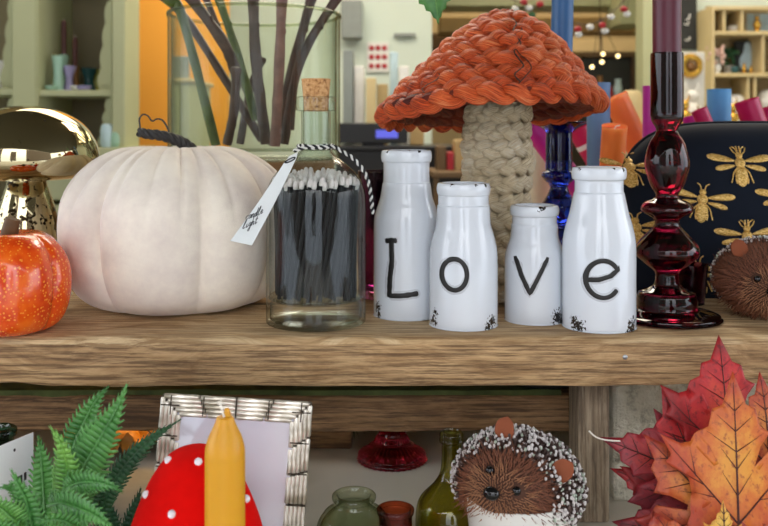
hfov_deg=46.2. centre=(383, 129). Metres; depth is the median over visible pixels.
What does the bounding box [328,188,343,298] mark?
match
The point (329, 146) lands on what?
twine
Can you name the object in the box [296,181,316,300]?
match
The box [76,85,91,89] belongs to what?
dish
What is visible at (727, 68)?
potted plant
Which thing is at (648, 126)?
pillar candle
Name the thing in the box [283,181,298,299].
match
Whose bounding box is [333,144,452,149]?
countertop
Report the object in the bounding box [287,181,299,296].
match
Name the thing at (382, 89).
gift box
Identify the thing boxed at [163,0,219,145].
stem
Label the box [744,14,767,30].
framed print
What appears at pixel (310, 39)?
stem
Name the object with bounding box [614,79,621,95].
vase
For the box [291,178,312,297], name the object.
match
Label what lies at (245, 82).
stem
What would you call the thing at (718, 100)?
pillar candle
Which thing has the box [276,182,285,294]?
match
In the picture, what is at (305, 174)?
match
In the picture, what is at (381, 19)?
wall
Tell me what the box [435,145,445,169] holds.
parcel
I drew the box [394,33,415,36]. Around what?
wall strip
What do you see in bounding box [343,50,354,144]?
file box
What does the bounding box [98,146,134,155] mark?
countertop
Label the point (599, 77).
vase
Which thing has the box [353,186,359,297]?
match
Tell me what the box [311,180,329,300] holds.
match
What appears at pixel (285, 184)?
match
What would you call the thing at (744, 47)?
framed print
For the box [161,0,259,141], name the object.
stem
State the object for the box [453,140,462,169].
parcel
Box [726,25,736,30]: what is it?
bowl
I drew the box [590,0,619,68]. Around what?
lamp
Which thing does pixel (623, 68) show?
display case
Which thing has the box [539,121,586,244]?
glass candlestick
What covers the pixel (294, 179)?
match
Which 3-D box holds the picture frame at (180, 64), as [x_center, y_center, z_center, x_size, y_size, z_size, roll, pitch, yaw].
[-0.793,-0.244,3.515,0.062,0.087,0.030,0,0,0]
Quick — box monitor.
[338,123,407,145]
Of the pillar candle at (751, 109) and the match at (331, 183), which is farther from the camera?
the pillar candle at (751, 109)
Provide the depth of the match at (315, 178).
0.79 m
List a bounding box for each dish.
[44,85,58,89]
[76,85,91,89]
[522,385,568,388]
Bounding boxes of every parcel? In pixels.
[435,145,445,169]
[446,151,453,169]
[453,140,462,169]
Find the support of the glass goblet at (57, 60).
on the tall cabinet at (106, 32)
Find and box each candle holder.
[61,54,68,86]
[73,65,79,84]
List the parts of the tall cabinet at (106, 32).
panel, drawer, panel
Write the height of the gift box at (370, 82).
0.277 m
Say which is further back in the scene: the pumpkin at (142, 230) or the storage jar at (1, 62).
the storage jar at (1, 62)
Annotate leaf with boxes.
[588,335,767,525]
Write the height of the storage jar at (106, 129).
0.079 m
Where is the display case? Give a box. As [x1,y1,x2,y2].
[572,52,635,165]
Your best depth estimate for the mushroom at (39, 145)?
0.91 m
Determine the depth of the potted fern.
0.57 m
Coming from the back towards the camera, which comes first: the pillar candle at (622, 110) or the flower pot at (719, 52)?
the flower pot at (719, 52)
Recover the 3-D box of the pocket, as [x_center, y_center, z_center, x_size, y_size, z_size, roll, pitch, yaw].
[-0.163,-0.555,4.545,0.105,0.190,0.090,0,0,0]
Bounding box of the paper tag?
[231,152,297,244]
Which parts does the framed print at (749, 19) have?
frame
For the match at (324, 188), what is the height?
0.105 m
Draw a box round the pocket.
[341,0,361,39]
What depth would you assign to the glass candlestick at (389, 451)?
0.94 m
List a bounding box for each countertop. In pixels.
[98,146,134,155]
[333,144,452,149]
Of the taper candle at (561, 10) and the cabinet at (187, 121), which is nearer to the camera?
the taper candle at (561, 10)
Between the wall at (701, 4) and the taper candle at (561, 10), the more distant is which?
the wall at (701, 4)
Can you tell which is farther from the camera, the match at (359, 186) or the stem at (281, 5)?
the stem at (281, 5)
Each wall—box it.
[14,430,640,525]
[139,0,229,146]
[230,0,431,169]
[432,13,635,143]
[609,383,767,500]
[682,0,767,51]
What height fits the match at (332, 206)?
0.106 m
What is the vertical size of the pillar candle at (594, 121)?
0.239 m
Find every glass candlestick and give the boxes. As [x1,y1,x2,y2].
[356,431,427,471]
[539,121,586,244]
[636,52,723,328]
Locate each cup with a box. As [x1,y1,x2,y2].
[80,67,97,89]
[94,70,99,89]
[679,262,707,305]
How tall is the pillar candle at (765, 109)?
0.214 m
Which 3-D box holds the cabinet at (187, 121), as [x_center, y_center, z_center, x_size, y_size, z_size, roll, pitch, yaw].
[-0.766,0.598,3.600,0.090,1.587,0.440,0,0,0]
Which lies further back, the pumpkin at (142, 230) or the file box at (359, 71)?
the file box at (359, 71)
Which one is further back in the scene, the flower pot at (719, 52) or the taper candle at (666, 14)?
the flower pot at (719, 52)
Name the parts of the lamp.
bulb cord, cord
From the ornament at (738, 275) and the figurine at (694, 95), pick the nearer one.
the ornament at (738, 275)
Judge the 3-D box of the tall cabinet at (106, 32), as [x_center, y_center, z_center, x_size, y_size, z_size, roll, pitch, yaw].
[-1.244,-0.011,3.145,0.797,2.272,0.410,0,0,0]
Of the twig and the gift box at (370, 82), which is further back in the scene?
the gift box at (370, 82)
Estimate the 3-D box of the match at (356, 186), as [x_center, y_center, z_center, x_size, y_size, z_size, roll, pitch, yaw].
[-0.030,0.098,0.801,0.005,0.105,0.019,0,0,36]
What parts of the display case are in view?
rail, post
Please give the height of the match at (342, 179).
0.105 m
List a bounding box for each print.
[175,412,293,525]
[734,41,750,72]
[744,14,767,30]
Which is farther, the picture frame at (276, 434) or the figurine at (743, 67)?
the figurine at (743, 67)
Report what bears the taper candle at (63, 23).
in the candle holder at (66, 57)
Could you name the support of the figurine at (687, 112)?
on the table
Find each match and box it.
[275,193,279,292]
[275,195,278,277]
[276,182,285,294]
[277,182,287,299]
[279,178,292,295]
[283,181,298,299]
[286,178,296,258]
[287,180,304,299]
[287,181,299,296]
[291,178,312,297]
[293,176,307,280]
[294,182,309,299]
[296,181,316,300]
[301,177,324,297]
[303,173,308,213]
[303,176,317,280]
[305,234,315,298]
[306,182,326,302]
[310,173,319,237]
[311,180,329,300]
[312,179,333,300]
[317,175,333,295]
[318,180,337,301]
[323,175,339,295]
[323,177,344,297]
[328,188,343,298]
[329,178,349,299]
[334,176,351,296]
[338,177,348,295]
[339,177,356,296]
[343,182,357,300]
[347,181,358,299]
[351,179,359,297]
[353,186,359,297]
[355,255,356,297]
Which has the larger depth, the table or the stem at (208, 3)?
the table
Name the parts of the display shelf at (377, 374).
rail, post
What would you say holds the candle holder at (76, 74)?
on the tall cabinet at (106, 32)
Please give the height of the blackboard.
0.632 m
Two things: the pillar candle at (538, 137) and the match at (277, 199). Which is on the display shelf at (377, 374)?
the pillar candle at (538, 137)
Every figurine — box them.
[681,94,691,123]
[684,82,701,113]
[731,97,738,120]
[742,64,745,72]
[753,14,760,30]
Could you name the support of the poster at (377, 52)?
attached to the wall at (381, 19)
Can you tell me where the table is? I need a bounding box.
[430,168,462,208]
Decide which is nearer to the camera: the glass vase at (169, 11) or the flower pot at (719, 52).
the glass vase at (169, 11)
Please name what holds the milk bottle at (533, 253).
on the display shelf at (377, 374)
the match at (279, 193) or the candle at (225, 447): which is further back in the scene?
the match at (279, 193)
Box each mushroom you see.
[0,106,99,294]
[131,443,262,525]
[374,8,609,302]
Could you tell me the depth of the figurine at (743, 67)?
3.94 m
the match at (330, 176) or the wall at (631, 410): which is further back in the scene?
the wall at (631, 410)
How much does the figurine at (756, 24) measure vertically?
0.085 m
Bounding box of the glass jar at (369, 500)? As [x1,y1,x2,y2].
[317,486,377,525]
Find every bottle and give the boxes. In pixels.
[0,423,17,445]
[269,78,365,331]
[373,149,436,320]
[415,428,463,525]
[429,181,497,331]
[504,203,561,325]
[562,166,636,333]
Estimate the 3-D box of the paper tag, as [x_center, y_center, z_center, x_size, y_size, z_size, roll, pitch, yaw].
[-0.102,0.059,0.774,0.060,0.078,0.010,0,0,-33]
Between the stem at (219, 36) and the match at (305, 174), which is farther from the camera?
the stem at (219, 36)
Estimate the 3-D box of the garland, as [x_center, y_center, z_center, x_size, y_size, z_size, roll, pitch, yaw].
[0.523,-0.408,2.600,0.551,0.283,0.023,0,0,0]
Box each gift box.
[366,78,375,122]
[377,84,387,144]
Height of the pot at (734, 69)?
0.031 m
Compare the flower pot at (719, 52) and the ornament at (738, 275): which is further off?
the flower pot at (719, 52)
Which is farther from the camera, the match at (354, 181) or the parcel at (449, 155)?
the parcel at (449, 155)
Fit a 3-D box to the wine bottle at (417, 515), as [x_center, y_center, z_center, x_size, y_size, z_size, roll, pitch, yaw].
[0.054,0.295,0.720,0.059,0.108,0.059,0,0,0]
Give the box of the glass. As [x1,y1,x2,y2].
[377,500,413,525]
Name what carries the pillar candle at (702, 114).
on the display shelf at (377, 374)
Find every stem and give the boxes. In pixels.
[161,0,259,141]
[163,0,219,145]
[185,0,239,72]
[203,0,269,144]
[214,0,256,120]
[223,66,241,145]
[236,57,265,144]
[247,0,269,144]
[270,0,287,146]
[280,0,341,144]
[281,0,316,127]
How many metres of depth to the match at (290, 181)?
0.79 m
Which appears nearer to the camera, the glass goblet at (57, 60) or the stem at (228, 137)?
the stem at (228, 137)
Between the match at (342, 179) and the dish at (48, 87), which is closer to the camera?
the match at (342, 179)
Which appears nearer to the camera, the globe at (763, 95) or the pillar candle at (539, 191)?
the pillar candle at (539, 191)
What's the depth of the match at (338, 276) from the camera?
0.79 m
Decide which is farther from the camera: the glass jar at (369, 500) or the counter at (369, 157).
the counter at (369, 157)
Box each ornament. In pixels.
[63,430,156,454]
[448,417,588,525]
[706,234,767,319]
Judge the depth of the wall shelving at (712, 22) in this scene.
3.95 m
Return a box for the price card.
[0,432,32,501]
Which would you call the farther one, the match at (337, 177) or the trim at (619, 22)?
the trim at (619, 22)
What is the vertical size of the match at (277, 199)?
0.106 m
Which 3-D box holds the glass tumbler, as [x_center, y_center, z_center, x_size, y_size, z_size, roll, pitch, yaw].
[0.004,0.109,0.950,0.065,0.131,0.065,0,0,0]
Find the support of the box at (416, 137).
on the counter at (369, 157)
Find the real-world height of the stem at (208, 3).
0.265 m
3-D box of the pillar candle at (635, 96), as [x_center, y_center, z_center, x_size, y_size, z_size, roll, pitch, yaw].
[0.937,-0.056,3.400,0.078,0.187,0.078,0,0,0]
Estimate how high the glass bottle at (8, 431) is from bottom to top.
0.107 m
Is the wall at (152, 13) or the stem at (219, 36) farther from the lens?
the wall at (152, 13)
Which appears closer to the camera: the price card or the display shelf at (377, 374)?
the price card
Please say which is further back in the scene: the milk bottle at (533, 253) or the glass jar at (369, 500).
the milk bottle at (533, 253)
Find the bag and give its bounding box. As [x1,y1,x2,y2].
[599,121,767,298]
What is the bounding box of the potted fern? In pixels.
[0,381,181,525]
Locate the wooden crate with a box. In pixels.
[259,157,334,172]
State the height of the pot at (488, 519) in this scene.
0.086 m
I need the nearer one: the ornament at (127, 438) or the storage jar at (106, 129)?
the ornament at (127, 438)
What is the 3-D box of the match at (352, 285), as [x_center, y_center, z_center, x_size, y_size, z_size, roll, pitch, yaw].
[-0.027,0.097,0.809,0.005,0.106,0.019,0,0,21]
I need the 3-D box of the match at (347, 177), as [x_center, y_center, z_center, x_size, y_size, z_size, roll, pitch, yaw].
[-0.036,0.094,0.802,0.005,0.106,0.018,0,0,38]
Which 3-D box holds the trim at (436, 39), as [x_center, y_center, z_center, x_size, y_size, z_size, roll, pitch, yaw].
[0.538,-0.541,5.940,0.446,0.190,0.080,0,0,0]
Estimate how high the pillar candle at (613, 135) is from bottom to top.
0.184 m
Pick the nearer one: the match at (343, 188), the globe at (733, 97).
the match at (343, 188)
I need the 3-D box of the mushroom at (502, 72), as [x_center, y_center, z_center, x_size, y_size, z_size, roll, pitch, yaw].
[0.110,0.024,0.926,0.239,0.300,0.237,0,0,-22]
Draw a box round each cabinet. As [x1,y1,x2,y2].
[0,0,138,212]
[168,78,213,146]
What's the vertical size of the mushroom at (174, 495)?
0.144 m
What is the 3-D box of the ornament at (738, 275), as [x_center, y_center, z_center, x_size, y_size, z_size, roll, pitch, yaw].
[0.357,0.139,0.838,0.099,0.084,0.101,0,0,-24]
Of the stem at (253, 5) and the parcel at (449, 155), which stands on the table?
the parcel at (449, 155)
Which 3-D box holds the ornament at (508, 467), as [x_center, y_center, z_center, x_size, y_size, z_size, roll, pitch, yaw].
[0.097,0.255,0.659,0.101,0.094,0.102,0,0,-34]
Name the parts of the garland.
cord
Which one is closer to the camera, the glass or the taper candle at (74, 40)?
the glass
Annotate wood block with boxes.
[310,431,352,448]
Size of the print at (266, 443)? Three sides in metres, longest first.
0.121 x 0.086 x 0.002 m
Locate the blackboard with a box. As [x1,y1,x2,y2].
[682,0,696,48]
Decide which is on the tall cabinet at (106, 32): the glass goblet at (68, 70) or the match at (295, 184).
the glass goblet at (68, 70)
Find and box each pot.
[467,498,570,525]
[706,45,725,72]
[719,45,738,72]
[731,66,738,72]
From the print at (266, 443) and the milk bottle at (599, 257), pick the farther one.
the milk bottle at (599, 257)
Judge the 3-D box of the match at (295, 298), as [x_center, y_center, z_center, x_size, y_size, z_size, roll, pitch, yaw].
[-0.071,0.096,0.788,0.018,0.106,0.005,0,0,25]
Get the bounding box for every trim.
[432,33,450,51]
[438,17,635,35]
[442,0,610,12]
[573,40,635,54]
[607,0,635,29]
[636,0,651,102]
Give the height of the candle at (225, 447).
0.187 m
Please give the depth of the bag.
0.95 m
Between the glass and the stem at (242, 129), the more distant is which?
the stem at (242, 129)
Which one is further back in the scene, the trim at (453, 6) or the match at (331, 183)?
the trim at (453, 6)
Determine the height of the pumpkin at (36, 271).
0.100 m
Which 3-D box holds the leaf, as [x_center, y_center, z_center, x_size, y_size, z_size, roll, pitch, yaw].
[0.245,0.254,0.646,0.189,0.192,0.106,0,0,0]
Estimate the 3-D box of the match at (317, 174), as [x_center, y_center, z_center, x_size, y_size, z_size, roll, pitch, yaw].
[-0.064,0.090,0.792,0.016,0.106,0.005,0,0,13]
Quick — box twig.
[290,0,449,129]
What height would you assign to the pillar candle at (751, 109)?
0.220 m
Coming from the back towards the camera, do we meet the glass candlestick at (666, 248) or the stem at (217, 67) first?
the stem at (217, 67)
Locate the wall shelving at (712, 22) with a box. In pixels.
[697,6,767,105]
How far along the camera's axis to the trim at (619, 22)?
5.03 m
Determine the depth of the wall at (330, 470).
0.89 m
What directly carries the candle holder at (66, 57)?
on the tall cabinet at (106, 32)
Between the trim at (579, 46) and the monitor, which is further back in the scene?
the trim at (579, 46)
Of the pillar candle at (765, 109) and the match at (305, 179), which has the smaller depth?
the match at (305, 179)
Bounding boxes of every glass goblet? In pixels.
[52,55,63,89]
[63,65,76,89]
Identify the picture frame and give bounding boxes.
[155,393,312,525]
[172,56,188,77]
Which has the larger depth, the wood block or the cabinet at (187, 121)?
the cabinet at (187, 121)
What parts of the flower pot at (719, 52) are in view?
pot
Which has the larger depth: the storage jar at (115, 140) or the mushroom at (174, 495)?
the storage jar at (115, 140)
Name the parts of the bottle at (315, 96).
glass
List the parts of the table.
leg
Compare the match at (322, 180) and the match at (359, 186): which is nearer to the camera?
the match at (322, 180)
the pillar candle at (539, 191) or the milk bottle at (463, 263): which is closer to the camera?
the milk bottle at (463, 263)
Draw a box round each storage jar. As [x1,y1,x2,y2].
[0,61,3,87]
[100,124,111,147]
[111,132,119,147]
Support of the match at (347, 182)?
in the bottle at (315, 96)
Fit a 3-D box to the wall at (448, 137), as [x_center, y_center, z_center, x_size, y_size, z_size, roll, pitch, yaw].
[0.200,-0.275,7.050,4.800,2.800,0.100,0,0,0]
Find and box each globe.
[731,94,743,112]
[757,90,767,107]
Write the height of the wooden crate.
0.136 m
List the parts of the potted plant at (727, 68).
pot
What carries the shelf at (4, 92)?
attached to the tall cabinet at (106, 32)
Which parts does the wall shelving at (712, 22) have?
shelf, shelf, shelf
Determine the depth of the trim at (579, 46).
6.30 m
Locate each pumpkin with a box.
[0,216,71,336]
[57,114,277,315]
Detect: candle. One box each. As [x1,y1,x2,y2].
[61,20,66,54]
[72,37,77,65]
[205,400,244,525]
[530,124,575,196]
[530,147,549,202]
[551,0,573,51]
[572,124,586,164]
[587,82,609,165]
[599,123,627,166]
[610,91,642,152]
[625,90,642,124]
[642,85,655,136]
[652,0,681,52]
[683,115,694,122]
[691,106,712,121]
[707,89,730,120]
[734,97,766,120]
[763,106,767,120]
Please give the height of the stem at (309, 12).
0.255 m
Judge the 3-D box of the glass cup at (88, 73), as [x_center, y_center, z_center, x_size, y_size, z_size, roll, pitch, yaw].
[-1.036,-0.177,3.160,0.061,0.084,0.061,0,0,0]
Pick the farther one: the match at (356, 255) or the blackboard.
the blackboard
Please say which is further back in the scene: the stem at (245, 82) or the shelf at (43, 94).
the shelf at (43, 94)
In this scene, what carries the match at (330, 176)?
in the bottle at (315, 96)
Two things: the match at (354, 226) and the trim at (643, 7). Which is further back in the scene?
the trim at (643, 7)
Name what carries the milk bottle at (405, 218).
on the display shelf at (377, 374)
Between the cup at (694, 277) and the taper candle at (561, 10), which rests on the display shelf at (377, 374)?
the cup at (694, 277)
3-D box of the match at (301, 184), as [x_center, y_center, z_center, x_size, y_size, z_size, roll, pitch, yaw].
[-0.077,0.096,0.785,0.018,0.106,0.005,0,0,34]
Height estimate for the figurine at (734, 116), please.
0.160 m
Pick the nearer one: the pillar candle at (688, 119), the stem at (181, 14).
the stem at (181, 14)
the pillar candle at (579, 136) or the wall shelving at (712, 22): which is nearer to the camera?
the pillar candle at (579, 136)
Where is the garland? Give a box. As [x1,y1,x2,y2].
[511,0,630,37]
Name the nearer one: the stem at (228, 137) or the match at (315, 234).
the match at (315, 234)
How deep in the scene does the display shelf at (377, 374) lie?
0.76 m
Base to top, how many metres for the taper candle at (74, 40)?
0.108 m
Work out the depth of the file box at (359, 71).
3.78 m
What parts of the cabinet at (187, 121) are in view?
door, door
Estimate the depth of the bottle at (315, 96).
0.81 m
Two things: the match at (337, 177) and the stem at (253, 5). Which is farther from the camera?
the stem at (253, 5)
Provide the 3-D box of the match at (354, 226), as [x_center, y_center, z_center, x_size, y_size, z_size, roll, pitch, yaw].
[-0.028,0.099,0.805,0.005,0.106,0.018,0,0,29]
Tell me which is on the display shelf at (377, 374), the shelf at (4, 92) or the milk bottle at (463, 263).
the milk bottle at (463, 263)
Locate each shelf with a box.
[0,88,11,97]
[0,271,767,521]
[39,90,109,98]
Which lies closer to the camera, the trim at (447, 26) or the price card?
the price card
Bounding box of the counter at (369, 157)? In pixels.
[333,144,460,199]
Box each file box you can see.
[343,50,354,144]
[354,66,364,144]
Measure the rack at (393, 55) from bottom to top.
0.396 m
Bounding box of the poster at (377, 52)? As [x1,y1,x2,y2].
[367,42,388,71]
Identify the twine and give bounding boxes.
[293,143,374,213]
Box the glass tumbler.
[357,170,382,299]
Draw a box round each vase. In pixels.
[166,3,340,159]
[597,75,602,81]
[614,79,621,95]
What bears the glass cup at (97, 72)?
on the tall cabinet at (106, 32)

